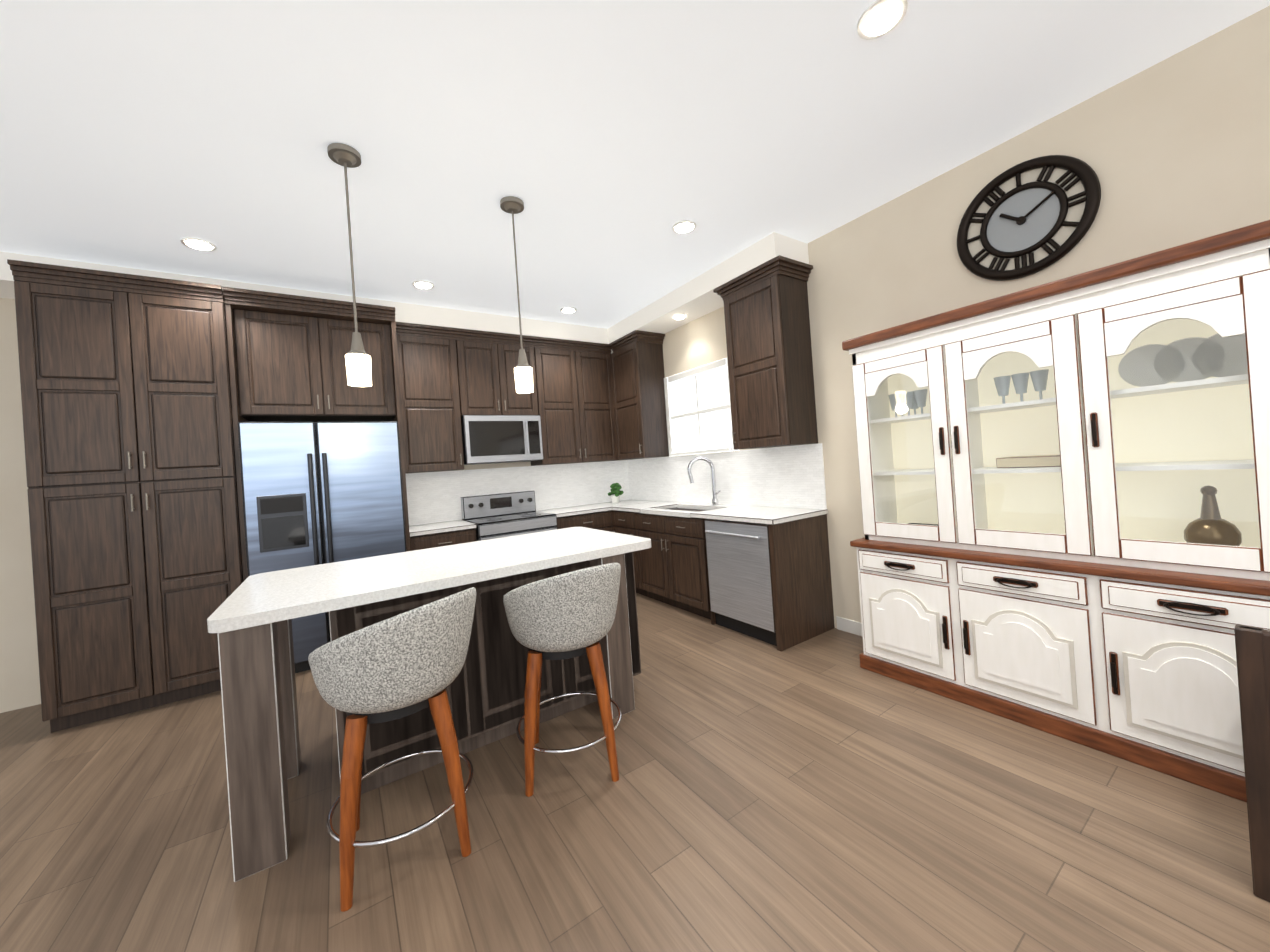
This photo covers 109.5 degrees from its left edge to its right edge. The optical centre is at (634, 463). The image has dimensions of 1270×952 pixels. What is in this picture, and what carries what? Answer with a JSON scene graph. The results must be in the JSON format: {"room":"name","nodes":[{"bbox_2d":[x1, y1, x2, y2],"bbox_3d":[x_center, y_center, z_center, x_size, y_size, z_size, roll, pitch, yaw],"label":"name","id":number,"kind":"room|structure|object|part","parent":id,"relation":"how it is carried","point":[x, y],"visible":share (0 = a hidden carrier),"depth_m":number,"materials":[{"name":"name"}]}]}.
{"room":"kitchen","nodes":[
{"label":"kitchen","id":0,"kind":"room"},
{"bbox_2d":[0,298,619,712],"bbox_3d":[-3.468,0.122,3.678,8.210,3.000,0.100,-4,0,-34],"label":"wall","id":1,"kind":"structure","parent":0,"point":[18,666],"depth_m":3.08,"materials":[{"name":"paint"}]},
{"bbox_2d":[230,303,397,422],"bbox_3d":[-2.658,-0.768,3.812,1.014,0.806,0.638,-4,0,-34],"label":"upper cabinet","id":2,"kind":"object","parent":1,"relation":"attached to","point":[290,363],"depth_m":3.50,"materials":[{"name":"brown wood"}]},
{"bbox_2d":[394,331,469,474],"bbox_3d":[-2.008,-0.566,4.400,0.624,1.296,0.358,-4,0,-34],"label":"upper cabinet","id":3,"kind":"object","parent":1,"relation":"attached to","point":[430,369],"depth_m":4.24,"materials":[{"name":"brown wood"}]},
{"bbox_2d":[466,335,533,414],"bbox_3d":[-1.489,-0.866,4.757,0.795,0.766,0.358,-4,0,-34],"label":"upper cabinet","id":4,"kind":"object","parent":1,"relation":"attached to","point":[490,363],"depth_m":4.58,"materials":[{"name":"brown wood"}]},
{"bbox_2d":[461,415,543,464],"bbox_3d":[-1.419,-0.244,4.715,0.785,0.475,0.456,-4,0,-34],"label":"microwave","id":5,"kind":"object","parent":4,"relation":"attached to","point":[489,439],"visible":1,"depth_m":4.53,"materials":[{"name":"grey metal"}]},
{"bbox_2d":[526,343,613,465],"bbox_3d":[-0.750,-0.650,5.207,1.032,1.296,0.406,-4,0,-34],"label":"upper cabinet","id":6,"kind":"object","parent":1,"relation":"attached to","point":[585,401],"depth_m":5.06,"materials":[{"name":"brown wood"}]},
{"bbox_2d":[0,593,1269,951],"bbox_3d":[-0.910,1.468,-0.035,8.210,0.060,9.000,-4,0,-34],"label":"floor","id":7,"kind":"structure","parent":0,"point":[824,793],"depth_m":1.66,"materials":[{"name":"brown wood"}]},
{"bbox_2d":[7,259,242,732],"bbox_3d":[-3.381,0.209,3.189,0.925,2.811,0.799,-4,0,-34],"label":"pantry cabinet","id":8,"kind":"object","parent":7,"relation":"on","point":[136,553],"visible":1,"depth_m":2.86,"materials":[{"name":"brown wood"}]},
{"bbox_2d":[238,421,406,672],"bbox_3d":[-2.499,0.624,3.713,1.005,1.865,0.810,-4,0,-34],"label":"fridge","id":9,"kind":"object","parent":7,"relation":"on","point":[317,493],"visible":0.52,"depth_m":3.37,"materials":[{"name":"grey metal"}]},
{"bbox_2d":[308,587,475,911],"bbox_3d":[-0.879,0.960,1.704,0.557,0.962,0.595,-4,0,-34],"label":"stool","id":10,"kind":"object","parent":7,"relation":"on","point":[405,664],"visible":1,"depth_m":1.50,"materials":[{"name":"fabric"}]},
{"bbox_3d":[-0.897,0.674,1.704,0.568,0.402,0.606,-4,0,-34],"label":"seat","id":11,"kind":"part","parent":10,"relation":"part of","materials":[{"name":"fabric"}]},
{"bbox_2d":[207,527,650,881],"bbox_3d":[-0.929,0.981,2.496,1.930,0.930,1.000,-4,0,-34],"label":"kitchen island","id":12,"kind":"object","parent":7,"relation":"on","point":[249,620],"visible":0.69,"depth_m":2.12,"materials":[{"name":"dark wood"},{"name":"quartz"}]},
{"bbox_2d":[409,523,476,550],"bbox_3d":[-1.844,1.074,4.259,0.558,0.880,0.641,-4,0,-34],"label":"base cabinet","id":13,"kind":"object","parent":7,"relation":"on","point":[446,534],"depth_m":4.00,"materials":[{"name":"brown wood"}]},
{"bbox_2d":[461,491,556,540],"bbox_3d":[-1.258,0.894,4.583,0.770,1.160,0.726,-4,0,-34],"label":"range","id":14,"kind":"object","parent":7,"relation":"on","point":[495,516],"visible":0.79,"depth_m":4.60,"materials":[{"name":"grey metal"}]},
{"bbox_2d":[503,563,621,796],"bbox_3d":[-0.315,0.923,2.110,0.532,0.962,0.617,-4,0,-34],"label":"stool","id":15,"kind":"object","parent":7,"relation":"on","point":[568,615],"visible":1,"depth_m":1.91,"materials":[{"name":"fabric"}]},
{"bbox_3d":[-0.334,0.637,2.109,0.540,0.402,0.631,-4,0,-34],"label":"seat","id":16,"kind":"part","parent":15,"relation":"part of","materials":[{"name":"fabric"}]},
{"bbox_2d":[539,507,613,531],"bbox_3d":[-0.643,0.993,5.013,0.693,0.880,0.715,-4,0,-34],"label":"base cabinet","id":17,"kind":"object","parent":7,"relation":"on","point":[588,517],"depth_m":4.80,"materials":[{"name":"brown wood"}]},
{"bbox_2d":[598,503,645,510],"bbox_3d":[-0.147,0.958,5.389,0.682,0.885,0.637,-4,0,-34],"label":"countertop","id":18,"kind":"structure","parent":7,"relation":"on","point":[601,506],"depth_m":4.99,"materials":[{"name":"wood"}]},
{"bbox_2d":[608,483,623,502],"bbox_3d":[-0.230,0.357,5.438,0.168,0.242,0.220,-4,0,-34],"label":"plant","id":19,"kind":"object","parent":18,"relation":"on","point":[615,490],"visible":1,"depth_m":5.39,"materials":[{"name":"green plant"}]},
{"bbox_2d":[614,503,685,594],"bbox_3d":[0.156,0.938,4.931,0.682,0.880,0.503,-4,0,-34],"label":"base cabinet","id":20,"kind":"object","parent":7,"relation":"on","point":[626,518],"depth_m":4.69,"materials":[{"name":"brown wood"}]},
{"bbox_2d":[638,503,749,624],"bbox_3d":[0.553,0.909,4.369,0.641,0.880,1.130,-4,0,-34],"label":"base cabinet","id":21,"kind":"object","parent":7,"relation":"on","point":[675,569],"depth_m":4.07,"materials":[{"name":"brown wood"}]},
{"bbox_2d":[842,220,1269,801],"bbox_3d":[1.981,0.211,2.272,0.507,2.065,1.645,-4,0,-34],"label":"hutch","id":22,"kind":"object","parent":7,"relation":"on","point":[1065,491],"visible":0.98,"depth_m":2.01,"materials":[{"name":"white wood"}]},
{"bbox_2d":[1234,624,1269,901],"bbox_3d":[2.087,0.844,1.234,0.455,0.780,0.470,-4,0,-34],"label":"dining chair","id":23,"kind":"object","parent":7,"relation":"on","point":[1252,644],"visible":1,"depth_m":1.28,"materials":[{"name":"brown wood"}]},
{"bbox_2d":[0,0,1269,327],"bbox_3d":[-1.120,-1.585,-0.026,8.210,0.060,9.000,-4,0,-34],"label":"ceiling","id":24,"kind":"structure","parent":0,"point":[608,142],"depth_m":2.11,"materials":[{"name":"white paint"}]},
{"bbox_2d":[180,237,216,250],"bbox_3d":[-2.830,-1.419,2.916,0.169,0.013,0.169,-4,0,17],"label":"recessed light","id":25,"kind":"object","parent":24,"relation":"in","point":[194,243],"depth_m":2.90,"materials":[{"name":"white"}]},
{"bbox_2d":[327,143,371,386],"bbox_3d":[-1.387,-0.954,2.203,0.140,1.142,0.140,-4,0,-34],"label":"pendant light","id":26,"kind":"object","parent":24,"relation":"hanging from","point":[358,362],"visible":1,"depth_m":2.18,"materials":[{"name":"white glass"}]},
{"bbox_2d":[0,232,808,353],"bbox_3d":[-1.594,-1.418,3.233,5.207,0.182,2.827,-4,0,-34],"label":"soffit ceiling","id":27,"kind":"structure","parent":24,"relation":"attached to","point":[697,297],"depth_m":4.11,"materials":[{"name":"white paint"}]},
{"bbox_2d":[674,315,683,319],"bbox_3d":[0.444,-1.456,4.483,0.098,0.009,0.098,-4,0,44],"label":"recessed light","id":28,"kind":"object","parent":27,"relation":"in","point":[678,317],"depth_m":4.47,"materials":[{"name":"white"}]},
{"bbox_2d":[412,280,434,288],"bbox_3d":[-1.768,-1.490,3.754,0.169,0.013,0.169,-4,0,-40],"label":"recessed light","id":29,"kind":"object","parent":24,"relation":"in","point":[421,284],"depth_m":3.73,"materials":[{"name":"white"}]},
{"bbox_2d":[500,196,532,392],"bbox_3d":[-0.703,-1.000,2.706,0.140,1.142,0.140,-4,0,-34],"label":"pendant light","id":30,"kind":"object","parent":24,"relation":"hanging from","point":[523,371],"visible":1,"depth_m":2.68,"materials":[{"name":"white glass"}]},
{"bbox_2d":[560,307,576,312],"bbox_3d":[-0.678,-1.562,4.586,0.169,0.013,0.169,-4,0,-43],"label":"recessed light","id":31,"kind":"object","parent":24,"relation":"in","point":[565,309],"depth_m":4.57,"materials":[{"name":"white"}]},
{"bbox_2d":[672,220,696,233],"bbox_3d":[0.341,-1.637,3.116,0.169,0.013,0.169,-4,0,-40],"label":"recessed light","id":32,"kind":"object","parent":24,"relation":"in","point":[684,226],"depth_m":3.10,"materials":[{"name":"white"}]},
{"bbox_2d":[857,0,907,39],"bbox_3d":[0.932,-1.682,1.697,0.169,0.013,0.169,-4,0,-40],"label":"recessed light","id":33,"kind":"object","parent":24,"relation":"in","point":[879,19],"depth_m":1.69,"materials":[{"name":"white"}]},
{"bbox_2d":[632,5,1269,627],"bbox_3d":[2.384,-0.286,2.170,0.100,3.000,8.900,-4,0,-34],"label":"wall","id":34,"kind":"structure","parent":0,"point":[1172,151],"depth_m":2.29,"materials":[{"name":"paint"}]},
{"bbox_2d":[610,335,668,460],"bbox_3d":[0.026,-0.703,5.213,0.406,1.296,0.580,-4,0,-34],"label":"upper cabinet","id":35,"kind":"object","parent":34,"relation":"attached to","point":[637,392],"depth_m":5.02,"materials":[{"name":"brown wood"}]},
{"bbox_2d":[664,358,739,456],"bbox_3d":[0.639,-0.537,4.622,0.057,0.885,1.050,-4,0,-34],"label":"kitchen window","id":36,"kind":"structure","parent":34,"relation":"in","point":[698,410],"depth_m":4.61,"materials":[{"name":"white glass"}]},
{"bbox_2d":[722,267,817,449],"bbox_3d":[1.087,-0.781,3.651,0.358,1.296,0.560,-4,0,-34],"label":"upper cabinet","id":37,"kind":"object","parent":34,"relation":"attached to","point":[767,321],"depth_m":3.47,"materials":[{"name":"brown wood"}]},
{"bbox_2d":[836,616,861,635],"bbox_3d":[3.222,1.106,0.943,0.011,0.100,6.045,-4,0,-34],"label":"baseboard","id":38,"kind":"structure","parent":34,"relation":"attached to","point":[849,626],"depth_m":3.37,"materials":[{"name":"white wood"}]},
{"bbox_2d":[957,155,1100,280],"bbox_3d":[2.073,-1.301,2.409,0.054,0.604,0.604,-4,0,-34],"label":"clock","id":39,"kind":"object","parent":34,"relation":"attached to","point":[1028,217],"visible":1,"depth_m":2.38,"materials":[{"name":"black metal"}]}
]}

